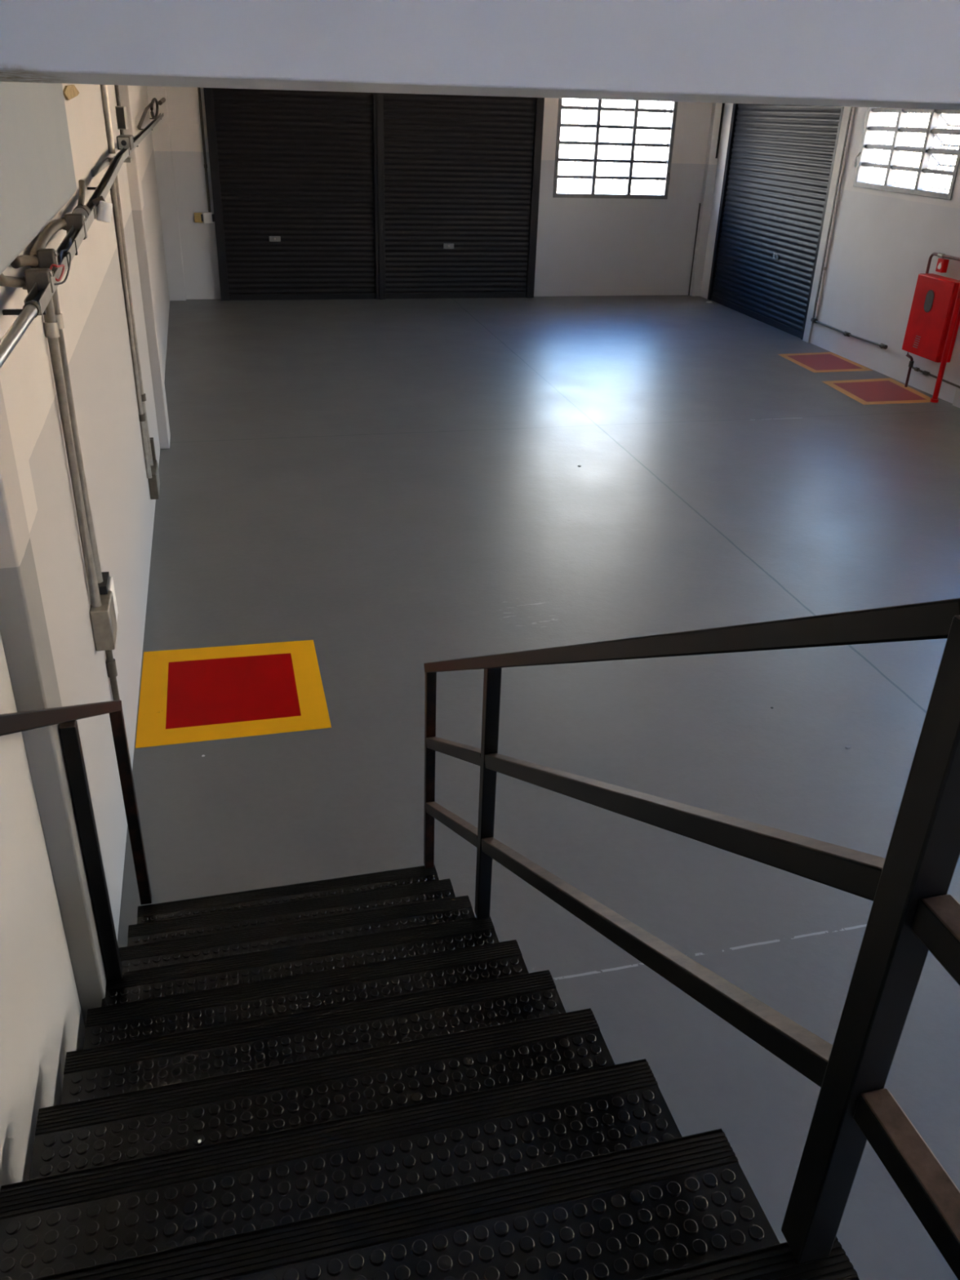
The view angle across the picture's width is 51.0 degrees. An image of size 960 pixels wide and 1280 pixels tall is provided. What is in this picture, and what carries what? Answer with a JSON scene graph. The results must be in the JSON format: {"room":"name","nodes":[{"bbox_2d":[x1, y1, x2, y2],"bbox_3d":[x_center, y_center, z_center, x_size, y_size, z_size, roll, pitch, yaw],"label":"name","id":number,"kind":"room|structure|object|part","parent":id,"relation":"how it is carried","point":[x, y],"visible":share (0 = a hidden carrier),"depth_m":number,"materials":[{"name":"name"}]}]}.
{"room":"empty warehouse","nodes":[
{"label":"empty warehouse","id":0,"kind":"room"},
{"bbox_2d":[0,83,169,941],"bbox_3d":[-2.526,-2.402,6.673,0.250,3.720,21.480,-5,29,-13],"label":"wall","id":1,"kind":"structure","parent":0,"point":[91,300],"depth_m":4.65,"materials":[{"name":"paint"}]},
{"bbox_2d":[0,81,76,275],"bbox_3d":[-1.120,-1.321,2.009,0.166,1.189,4.235,-5,29,-13],"label":"wall","id":2,"kind":"structure","parent":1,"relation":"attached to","point":[37,180],"depth_m":2.63,"materials":[{"name":"grey paint"}]},
{"bbox_2d":[0,633,85,1189],"bbox_3d":[-0.445,1.744,0.142,0.074,2.620,5.500,-5,29,-13],"label":"wall","id":3,"kind":"structure","parent":1,"relation":"attached to","point":[42,1021],"depth_m":2.22,"materials":[{"name":"white paint"}]},
{"bbox_2d":[0,381,106,1028],"bbox_3d":[-1.111,0.435,2.575,0.138,2.620,0.177,-5,29,-13],"label":"pillar","id":4,"kind":"structure","parent":1,"relation":"attached to","point":[24,632],"depth_m":2.40,"materials":[{"name":"paint"}]},
{"bbox_2d":[62,84,79,100],"bbox_3d":[-1.989,-2.666,4.898,0.010,0.067,0.730,-5,29,-13],"label":"plaster patch","id":5,"kind":"object","parent":1,"relation":"attached to","point":[70,91],"visible":0.95,"depth_m":4.81,"materials":[{"name":"beige paint"}]},
{"bbox_2d":[43,297,101,607],"bbox_3d":[-1.504,-0.698,3.737,0.071,1.313,0.046,-5,29,-13],"label":"conduit","id":6,"kind":"object","parent":1,"relation":"attached to","point":[51,325],"visible":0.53,"depth_m":3.71,"materials":[{"name":"metal"}]},
{"bbox_2d":[52,288,102,583],"bbox_3d":[-1.541,-0.785,3.861,0.071,1.289,0.046,-5,29,-13],"label":"conduit","id":7,"kind":"object","parent":1,"relation":"attached to","point":[59,317],"visible":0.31,"depth_m":3.85,"materials":[{"name":"metal"}]},
{"bbox_2d":[2,112,164,315],"bbox_3d":[-2.983,-4.306,8.761,0.159,0.355,14.181,-5,29,-13],"label":"cable tray","id":8,"kind":"object","parent":1,"relation":"attached to","point":[46,295],"visible":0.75,"depth_m":3.91,"materials":[{"name":"metal"}]},
{"bbox_2d":[0,300,40,368],"bbox_3d":[-0.840,-0.181,1.412,0.042,0.045,3.230,-5,29,-13],"label":"conduit","id":9,"kind":"object","parent":8,"relation":"attached to","point":[31,309],"visible":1,"depth_m":2.48,"materials":[{"name":"metal"}]},
{"bbox_2d":[0,267,54,293],"bbox_3d":[-1.293,-1.056,2.833,0.118,0.205,0.371,-5,29,-13],"label":"box","id":10,"kind":"object","parent":8,"relation":"in","point":[42,277],"visible":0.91,"depth_m":2.97,"materials":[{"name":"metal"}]},
{"bbox_3d":[-1.282,-1.074,3.012,0.004,0.060,0.043,-5,29,-13],"label":"lid","id":11,"kind":"part","parent":10,"relation":"part of","materials":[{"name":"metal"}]},
{"bbox_2d":[10,248,58,273],"bbox_3d":[-1.379,-1.196,3.046,0.085,0.196,0.287,5,28,6],"label":"box","id":12,"kind":"object","parent":8,"relation":"attached to","point":[45,257],"visible":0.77,"depth_m":3.14,"materials":[{"name":"metal"}]},
{"bbox_3d":[-1.337,-1.195,3.177,0.004,0.064,0.038,-5,29,-13],"label":"lid","id":13,"kind":"part","parent":12,"relation":"part of","materials":[{"name":"metal"}]},
{"bbox_2d":[49,263,65,281],"bbox_3d":[-1.316,-1.152,3.144,0.027,0.053,0.204,-1,28,-5],"label":"wire","id":14,"kind":"object","parent":8,"relation":"attached to","point":[53,264],"visible":0.59,"depth_m":3.12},
{"bbox_2d":[29,213,88,267],"bbox_3d":[-1.527,-1.425,3.590,0.105,0.098,0.939,-3,28,-10],"label":"conduit","id":15,"kind":"object","parent":8,"relation":"attached to","point":[77,220],"visible":0.8,"depth_m":3.80,"materials":[{"name":"metal"}]},
{"bbox_3d":[-1.561,-1.634,3.978,0.004,0.082,0.048,-5,29,-13],"label":"lid","id":16,"kind":"part","parent":15,"relation":"part of","materials":[{"name":"metal"}]},
{"bbox_2d":[53,252,71,284],"bbox_3d":[-1.325,-1.179,3.191,0.051,0.055,0.424,-6,29,-15],"label":"wire","id":17,"kind":"object","parent":8,"relation":"attached to","point":[67,253],"visible":0.87,"depth_m":3.17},
{"bbox_2d":[57,237,71,265],"bbox_3d":[-1.425,-1.328,3.449,0.022,0.035,0.551,-5,29,-13],"label":"wire","id":18,"kind":"object","parent":8,"relation":"in","point":[62,251],"visible":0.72,"depth_m":3.43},
{"bbox_2d":[71,179,90,217],"bbox_3d":[-1.689,-1.859,4.264,0.068,0.154,0.261,-5,29,-13],"label":"junction box","id":19,"kind":"object","parent":8,"relation":"attached to","point":[81,207],"visible":0.77,"depth_m":4.23,"materials":[{"name":"metal"}]},
{"bbox_2d":[32,115,159,302],"bbox_3d":[-2.927,-4.260,8.674,0.032,0.311,13.801,-5,29,-13],"label":"power cable","id":20,"kind":"object","parent":8,"relation":"in","point":[75,233],"visible":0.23,"depth_m":3.92,"materials":[{"name":"black rubber"}]},
{"bbox_2d":[92,195,112,222],"bbox_3d":[-1.680,-1.922,4.490,0.086,0.114,0.062,-17,33,-32],"label":"socket","id":21,"kind":"object","parent":8,"relation":"attached to","point":[104,209],"visible":0.99,"depth_m":4.47,"materials":[{"name":"white plastic"}]},
{"bbox_2d":[116,134,133,150],"bbox_3d":[-2.512,-3.526,7.128,0.090,0.085,0.416,-5,29,-13],"label":"junction box","id":22,"kind":"object","parent":8,"relation":"on","point":[126,141],"visible":1,"depth_m":6.96,"materials":[{"name":"metal"}]},
{"bbox_2d":[137,97,165,128],"bbox_3d":[-4.019,-6.461,12.272,0.122,0.286,5.505,-4,29,-12],"label":"loop","id":23,"kind":"object","parent":8,"relation":"attached to","point":[162,100],"visible":1,"depth_m":12.13,"materials":[{"name":"grey metal"}]},
{"bbox_2d":[89,571,118,651],"bbox_3d":[-1.551,-0.125,4.157,0.074,0.215,0.325,-5,29,-13],"label":"box","id":24,"kind":"object","parent":1,"relation":"attached to","point":[104,618],"visible":0.83,"depth_m":4.05,"materials":[{"name":"metal"}]},
{"bbox_2d":[100,84,115,153],"bbox_3d":[-2.463,-3.774,6.526,0.044,1.115,0.044,-5,29,-13],"label":"conduit","id":25,"kind":"object","parent":1,"relation":"attached to","point":[104,94],"visible":0.52,"depth_m":6.68,"materials":[{"name":"metal"}]},
{"bbox_2d":[90,156,131,177],"bbox_3d":[-2.238,-2.897,6.149,0.149,0.038,1.400,-5,29,-13],"label":"support arm","id":26,"kind":"object","parent":1,"relation":"attached to","point":[96,170],"visible":0.9,"depth_m":6.13,"materials":[{"name":"metal"}]},
{"bbox_3d":[-2.375,-3.161,6.624,0.148,0.024,0.140,-5,29,-13],"label":"plate","id":27,"kind":"part","parent":26,"relation":"part of","materials":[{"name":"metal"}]},
{"bbox_2d":[105,649,119,700],"bbox_3d":[-1.608,0.343,4.484,0.042,0.930,0.042,-5,29,-13],"label":"conduit","id":28,"kind":"object","parent":1,"relation":"attached to","point":[111,666],"visible":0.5,"depth_m":4.36,"materials":[{"name":"grey metal"}]},
{"bbox_2d":[114,84,124,134],"bbox_3d":[-2.822,-4.475,7.750,0.030,1.044,0.160,-5,29,-13],"label":"conduit","id":29,"kind":"object","parent":1,"relation":"attached to","point":[117,87],"visible":0.24,"depth_m":7.84,"materials":[{"name":"grey metal"}]},
{"bbox_2d":[115,106,128,129],"bbox_3d":[-2.800,-4.085,7.869,0.064,0.160,0.316,-5,29,-13],"label":"outlet box","id":30,"kind":"object","parent":1,"relation":"attached to","point":[121,111],"visible":0.96,"depth_m":7.74,"materials":[{"name":"metal"}]},
{"bbox_2d":[108,159,151,478],"bbox_3d":[-2.440,-2.180,7.063,0.074,2.168,0.052,-5,29,-13],"label":"conduit","id":31,"kind":"object","parent":1,"relation":"attached to","point":[113,194],"visible":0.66,"depth_m":7.04,"materials":[{"name":"metal"}]},
{"bbox_2d":[113,155,153,466],"bbox_3d":[-2.514,-2.320,7.318,0.074,2.172,0.052,-5,29,-13],"label":"conduit","id":32,"kind":"object","parent":1,"relation":"attached to","point":[143,395],"visible":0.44,"depth_m":7.30,"materials":[{"name":"metal"}]},
{"bbox_2d":[118,84,170,448],"bbox_3d":[-2.974,-3.542,8.800,0.106,3.720,0.420,-5,29,-13],"label":"pillar","id":33,"kind":"structure","parent":1,"relation":"attached to","point":[133,170],"depth_m":8.81,"materials":[{"name":"paint"}]},
{"bbox_2d":[147,437,159,499],"bbox_3d":[-2.543,-1.338,7.827,0.063,0.360,0.440,-5,29,-13],"label":"box","id":34,"kind":"object","parent":1,"relation":"attached to","point":[153,482],"visible":0.78,"depth_m":7.72,"materials":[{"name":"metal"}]},
{"bbox_2d":[164,86,712,299],"bbox_3d":[-0.405,-7.695,16.840,10.000,3.720,0.200,-5,29,-13],"label":"wall","id":35,"kind":"structure","parent":0,"point":[585,246],"depth_m":17.61,"materials":[{"name":"paint"}]},
{"bbox_2d":[146,85,186,300],"bbox_3d":[-4.893,-7.214,15.621,0.274,3.720,0.120,-5,29,-13],"label":"pilaster","id":36,"kind":"object","parent":35,"relation":"attached to","point":[161,131],"visible":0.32,"depth_m":15.72,"materials":[{"name":"paint"}]},
{"bbox_2d":[194,212,203,222],"bbox_3d":[-4.484,-6.731,16.036,0.135,0.145,0.054,-5,29,-13],"label":"switch box","id":37,"kind":"object","parent":35,"relation":"attached to","point":[198,217],"visible":1,"depth_m":16.02,"materials":[{"name":"plastic"}]},
{"bbox_2d":[197,87,210,212],"bbox_3d":[-4.274,-7.819,15.514,0.052,2.270,0.052,-5,29,-13],"label":"conduit","id":38,"kind":"object","parent":35,"relation":"attached to","point":[198,88],"visible":0.83,"depth_m":15.61,"materials":[{"name":"grey metal"}]},
{"bbox_2d":[203,212,214,223],"bbox_3d":[-4.324,-6.741,16.062,0.170,0.160,0.079,-5,29,-13],"label":"switch box","id":39,"kind":"object","parent":35,"relation":"attached to","point":[208,217],"visible":1,"depth_m":16.04,"materials":[{"name":"white plastic"}]},
{"bbox_2d":[203,87,376,300],"bbox_3d":[-2.964,-7.240,16.145,2.600,3.400,0.143,-5,29,-13],"label":"door","id":40,"kind":"structure","parent":35,"relation":"in","point":[292,171],"depth_m":16.14,"materials":[{"name":"paint"}]},
{"bbox_3d":[-4.161,-7.132,15.860,0.130,3.400,0.143,-5,29,-13],"label":"guide rail","id":41,"kind":"part","parent":40,"relation":"part of","materials":[{"name":"metal"}]},
{"bbox_3d":[-3.338,-6.529,16.381,0.180,0.080,0.010,-5,29,-13],"label":"lock plate","id":42,"kind":"part","parent":40,"relation":"part of","materials":[{"name":"grey metal"}]},
{"bbox_2d":[383,93,544,298],"bbox_3d":[-0.309,-7.479,16.780,2.680,3.400,0.143,-5,29,-13],"label":"door","id":43,"kind":"structure","parent":35,"relation":"in","point":[462,173],"depth_m":16.78,"materials":[{"name":"paint"}]},
{"bbox_3d":[-0.532,-6.694,17.099,0.180,0.080,0.010,-5,29,-13],"label":"lock plate","id":44,"kind":"part","parent":43,"relation":"part of","materials":[{"name":"grey metal"}]},
{"bbox_3d":[0.926,-7.590,17.075,0.130,3.400,0.143,-5,29,-13],"label":"guide rail","id":45,"kind":"part","parent":43,"relation":"part of","materials":[{"name":"metal"}]},
{"bbox_2d":[552,97,677,199],"bbox_3d":[2.287,-8.459,17.158,2.119,1.695,0.247,-5,29,-13],"label":"window","id":46,"kind":"structure","parent":35,"relation":"in","point":[673,111],"depth_m":17.20,"materials":[{"name":"grey metal"}]},
{"bbox_2d":[688,203,700,295],"bbox_3d":[3.896,-7.082,18.276,0.022,1.570,0.019,-5,29,-13],"label":"conduit","id":47,"kind":"structure","parent":35,"relation":"attached to","point":[700,203],"depth_m":18.26,"materials":[{"name":"grey metal"}]},
{"bbox_2d":[689,102,724,296],"bbox_3d":[4.117,-8.023,17.770,0.350,3.720,0.130,-5,29,-13],"label":"pilaster","id":48,"kind":"object","parent":35,"relation":"attached to","point":[711,162],"visible":0.31,"depth_m":17.82,"materials":[{"name":"paint"}]},
{"bbox_2d":[117,295,959,1279],"bbox_3d":[2.169,-1.048,8.576,10.200,0.150,21.780,-5,29,-13],"label":"floor","id":49,"kind":"structure","parent":0,"point":[394,486],"depth_m":6.51,"materials":[{"name":"grey paint"}]},
{"bbox_2d":[135,640,331,748],"bbox_3d":[-1.395,0.268,5.677,1.002,0.002,1.044,-5,29,-13],"label":"floor marking","id":50,"kind":"object","parent":49,"relation":"on","point":[203,694],"depth_m":5.62,"materials":[{"name":"yellow paint"}]},
{"bbox_2d":[372,92,385,299],"bbox_3d":[-1.645,-7.337,16.421,0.160,3.400,0.135,-5,29,-13],"label":"post","id":51,"kind":"object","parent":49,"relation":"on","point":[378,98],"visible":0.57,"depth_m":16.40,"materials":[{"name":"metal"}]},
{"bbox_3d":[-1.632,-7.312,16.374,0.050,3.400,0.026,-5,29,-13],"label":"post","id":52,"kind":"part","parent":51,"relation":"part of","materials":[{"name":"metal"}]},
{"bbox_2d":[0,865,859,1279],"bbox_3d":[-0.098,1.587,1.489,1.137,1.662,5.032,-5,29,-13],"label":"staircase","id":53,"kind":"structure","parent":49,"relation":"on","point":[373,1083],"depth_m":1.82,"materials":[{"name":"black metal"}]},
{"bbox_2d":[0,700,151,981],"bbox_3d":[-0.931,0.537,2.254,0.040,2.265,2.453,-5,29,-13],"label":"stair handrail","id":54,"kind":"object","parent":53,"relation":"on","point":[67,716],"visible":1,"depth_m":2.69,"materials":[{"name":"black metal"}]},
{"bbox_3d":[-0.919,0.163,2.063,0.040,1.427,2.440,-5,29,-13],"label":"handrail","id":55,"kind":"part","parent":54,"relation":"part of","materials":[{"name":"black metal"}]},
{"bbox_3d":[-1.025,0.581,2.668,0.038,0.850,0.035,-5,29,-13],"label":"post","id":56,"kind":"part","parent":54,"relation":"part of","materials":[{"name":"black metal"}]},
{"bbox_3d":[-1.247,0.612,3.604,0.040,0.852,0.036,-5,29,-13],"label":"post","id":57,"kind":"part","parent":54,"relation":"part of","materials":[{"name":"black metal"}]},
{"bbox_2d":[423,598,959,1279],"bbox_3d":[0.418,1.002,1.413,0.065,2.313,4.928,-5,29,-13],"label":"stair railing","id":58,"kind":"object","parent":53,"relation":"on","point":[913,914],"visible":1,"depth_m":1.17,"materials":[{"name":"black metal"}]},
{"bbox_3d":[-0.191,0.503,3.824,0.036,0.906,0.036,-5,29,-13],"label":"post","id":59,"kind":"part","parent":58,"relation":"part of","materials":[{"name":"black metal"}]},
{"bbox_3d":[-0.090,0.624,3.449,0.036,0.473,0.782,-5,29,-13],"label":"rail","id":60,"kind":"part","parent":58,"relation":"part of","materials":[{"name":"black metal"}]},
{"bbox_3d":[-0.081,0.361,3.310,0.036,0.473,0.782,-5,29,-13],"label":"rail","id":61,"kind":"part","parent":58,"relation":"part of","materials":[{"name":"black metal"}]},
{"bbox_3d":[0.021,0.461,2.922,0.040,0.892,0.040,-5,29,-13],"label":"post","id":62,"kind":"part","parent":58,"relation":"part of","materials":[{"name":"black metal"}]},
{"bbox_3d":[0.231,0.563,2.083,0.036,0.949,1.608,-5,29,-13],"label":"rail","id":63,"kind":"part","parent":58,"relation":"part of","materials":[{"name":"black metal"}]},
{"bbox_3d":[0.240,0.300,1.944,0.036,0.949,1.608,-5,29,-13],"label":"rail","id":64,"kind":"part","parent":58,"relation":"part of","materials":[{"name":"black metal"}]},
{"bbox_3d":[0.444,0.610,1.209,0.042,1.428,4.928,-5,29,-13],"label":"handrail","id":65,"kind":"part","parent":58,"relation":"part of","materials":[{"name":"black metal"}]},
{"bbox_3d":[0.431,0.380,1.083,0.046,0.892,0.046,-5,29,-13],"label":"post","id":66,"kind":"part","parent":58,"relation":"part of","materials":[{"name":"black metal"}]},
{"bbox_3d":[0.734,1.073,0.110,0.036,0.042,2.402,-5,29,-13],"label":"landing rail","id":67,"kind":"part","parent":58,"relation":"part of","materials":[{"name":"black metal"}]},
{"bbox_3d":[0.743,0.822,-0.023,0.036,0.042,2.402,-5,29,-13],"label":"landing rail","id":68,"kind":"part","parent":58,"relation":"part of","materials":[{"name":"black metal"}]},
{"bbox_2d":[777,351,872,373],"bbox_3d":[4.726,-3.830,13.856,0.963,0.002,1.165,-5,29,-13],"label":"floor marking","id":69,"kind":"object","parent":49,"relation":"on","point":[827,362],"depth_m":13.82,"materials":[{"name":"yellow paint"}]},
{"bbox_2d":[822,377,938,404],"bbox_3d":[4.931,-3.087,12.463,1.166,0.002,1.185,-5,29,-13],"label":"floor marking","id":70,"kind":"object","parent":49,"relation":"on","point":[886,390],"depth_m":12.42,"materials":[{"name":"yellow paint"}]},
{"bbox_2d":[929,280,959,402],"bbox_3d":[5.464,-3.623,11.637,0.090,1.750,0.089,-5,29,-13],"label":"riser pipe","id":71,"kind":"object","parent":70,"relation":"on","point":[957,307],"visible":1,"depth_m":11.73,"materials":[{"name":"red metal"}]},
{"bbox_2d":[700,102,959,403],"bbox_3d":[6.383,-3.155,8.707,0.200,3.720,21.698,-4,28,-11],"label":"wall","id":72,"kind":"structure","parent":0,"point":[881,243],"depth_m":13.30,"materials":[{"name":"paint"}]},
{"bbox_2d":[715,102,724,158],"bbox_3d":[4.132,-8.905,17.213,0.035,1.200,0.015,-5,29,-13],"label":"slot","id":73,"kind":"structure","parent":72,"relation":"attached to","point":[723,104],"depth_m":17.29,"materials":[{"name":"grey metal"}]},
{"bbox_2d":[707,103,844,339],"bbox_3d":[4.598,-6.822,15.958,0.085,3.320,3.623,-4,28,-11],"label":"door","id":74,"kind":"structure","parent":72,"relation":"in","point":[780,158],"depth_m":15.85,"materials":[{"name":"paint"}]},
{"bbox_3d":[4.235,-7.637,17.477,0.089,3.320,0.103,-5,29,-13],"label":"guide rail","id":75,"kind":"part","parent":74,"relation":"part of","materials":[{"name":"metal"}]},
{"bbox_3d":[4.666,-6.048,15.867,0.010,0.080,0.180,-4,28,-11],"label":"lock plate","id":76,"kind":"part","parent":74,"relation":"part of","materials":[{"name":"grey metal"}]},
{"bbox_3d":[4.961,-6.007,14.439,0.089,3.320,0.103,-5,29,-13],"label":"guide rail","id":77,"kind":"part","parent":74,"relation":"part of","materials":[{"name":"metal"}]},
{"bbox_2d":[802,106,851,342],"bbox_3d":[4.943,-5.930,14.314,0.030,3.300,0.170,-4,28,-11],"label":"door frame","id":78,"kind":"structure","parent":72,"relation":"attached to","point":[846,111],"depth_m":14.29,"materials":[{"name":"white paint"}]},
{"bbox_2d":[813,106,852,317],"bbox_3d":[4.973,-6.042,14.131,0.025,2.930,0.025,-5,29,-13],"label":"conduit","id":79,"kind":"object","parent":72,"relation":"attached to","point":[851,107],"visible":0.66,"depth_m":14.11,"materials":[{"name":"grey metal"}]},
{"bbox_2d":[814,106,855,318],"bbox_3d":[4.977,-6.021,14.093,0.044,2.930,0.044,-5,29,-13],"label":"conduit","id":80,"kind":"object","parent":72,"relation":"attached to","point":[853,108],"visible":0.83,"depth_m":14.08,"materials":[{"name":"white plastic"}]},
{"bbox_2d":[810,317,887,349],"bbox_3d":[5.097,-4.271,13.999,0.071,0.076,1.952,-4,28,-11],"label":"conduit","id":81,"kind":"object","parent":72,"relation":"attached to","point":[813,320],"visible":1,"depth_m":13.95,"materials":[{"name":"grey metal"}]},
{"bbox_2d":[853,107,959,199],"bbox_3d":[5.392,-6.193,12.463,0.285,1.200,2.172,-4,28,-11],"label":"window","id":82,"kind":"structure","parent":72,"relation":"in","point":[932,131],"depth_m":12.59,"materials":[{"name":"white glass"}]},
{"bbox_3d":[5.055,-6.436,13.477,0.057,0.184,0.018,-4,28,-11],"label":"lever","id":83,"kind":"part","parent":82,"relation":"part of","materials":[{"name":"grey metal"}]},
{"bbox_3d":[5.583,-5.696,11.968,0.174,0.178,0.653,-4,28,-11],"label":"open sash","id":84,"kind":"part","parent":82,"relation":"part of","materials":[{"name":"glass"}]},
{"bbox_3d":[5.590,-5.885,11.868,0.174,0.178,0.653,-4,28,-11],"label":"open sash","id":85,"kind":"part","parent":82,"relation":"part of","materials":[{"name":"glass"}]},
{"bbox_3d":[5.597,-6.074,11.768,0.174,0.178,0.653,-4,28,-11],"label":"open sash","id":86,"kind":"part","parent":82,"relation":"part of","materials":[{"name":"glass"}]},
{"bbox_2d":[902,273,959,362],"bbox_3d":[5.447,-3.867,12.071,0.202,0.905,0.721,-4,28,-11],"label":"cabinet","id":87,"kind":"object","parent":72,"relation":"attached to","point":[935,296],"visible":0.99,"depth_m":11.97,"materials":[{"name":"red metal"}]},
{"bbox_2d":[904,351,914,386],"bbox_3d":[5.368,-3.409,12.634,0.054,0.434,0.154,-5,29,-13],"label":"drain pipe","id":88,"kind":"object","parent":87,"relation":"attached to","point":[911,362],"visible":0.94,"depth_m":12.58,"materials":[{"name":"black metal"}]},
{"bbox_3d":[5.353,-4.038,11.991,0.011,0.240,0.135,-4,28,-11],"label":"door glass","id":89,"kind":"part","parent":87,"relation":"part of","materials":[{"name":"grey glass"}]},
{"bbox_3d":[5.354,-4.038,11.991,0.009,0.260,0.155,-4,28,-11],"label":"door frame","id":90,"kind":"part","parent":87,"relation":"part of","materials":[{"name":"grey glass"}]},
{"bbox_2d":[911,366,959,388],"bbox_3d":[5.577,-3.113,12.071,0.051,0.051,1.371,-4,28,-11],"label":"conduit","id":91,"kind":"object","parent":72,"relation":"attached to","point":[917,369],"visible":1,"depth_m":12.31,"materials":[{"name":"grey metal"}]},
{"bbox_2d":[935,257,949,272],"bbox_3d":[5.495,-4.452,11.960,0.079,0.150,0.122,-5,29,-13],"label":"alarm box","id":92,"kind":"object","parent":72,"relation":"attached to","point":[942,263],"visible":1,"depth_m":11.93,"materials":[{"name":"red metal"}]},
{"bbox_2d":[925,252,959,273],"bbox_3d":[5.501,-4.358,11.807,0.052,0.296,0.817,-4,28,-11],"label":"pipe","id":93,"kind":"object","parent":72,"relation":"attached to","point":[939,255],"visible":0.96,"depth_m":11.93,"materials":[{"name":"black metal"}]},
{"bbox_2d":[952,388,959,408],"bbox_3d":[5.706,-2.711,11.592,0.050,0.200,0.721,-4,28,-11],"label":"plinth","id":94,"kind":"object","parent":72,"relation":"attached to","point":[956,402],"visible":1,"depth_m":11.85,"materials":[{"name":"white paint"}]},
{"bbox_3d":[2.286,-4.480,6.791,10.200,0.150,21.830,-5,29,-13],"label":"ceiling","id":95,"kind":"structure","parent":0,"visible":0},
{"bbox_2d":[0,0,959,110],"bbox_3d":[3.454,-1.763,2.714,9.500,0.773,0.400,-5,29,-13],"label":"ceiling beam","id":96,"kind":"structure","parent":95,"relation":"attached to","point":[896,54],"depth_m":1.88,"materials":[{"name":"white paint"}]},
{"label":"outside","id":97,"kind":"structure","parent":0,"visible":0},
{"bbox_2d":[556,152,888,194],"bbox_3d":[0.960,-5.883,18.290,130.000,0.250,150.000,-5,29,-13],"label":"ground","id":98,"kind":"structure","parent":97,"point":[571,165],"depth_m":61.44,"materials":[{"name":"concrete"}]},
{"bbox_2d":[892,112,959,192],"bbox_3d":[17.298,-4.103,11.058,2.000,4.900,40.000,-5,29,-13],"label":"wall","id":99,"kind":"structure","parent":98,"relation":"on","point":[957,122],"depth_m":26.54,"materials":[{"name":"white paint"}]}
]}

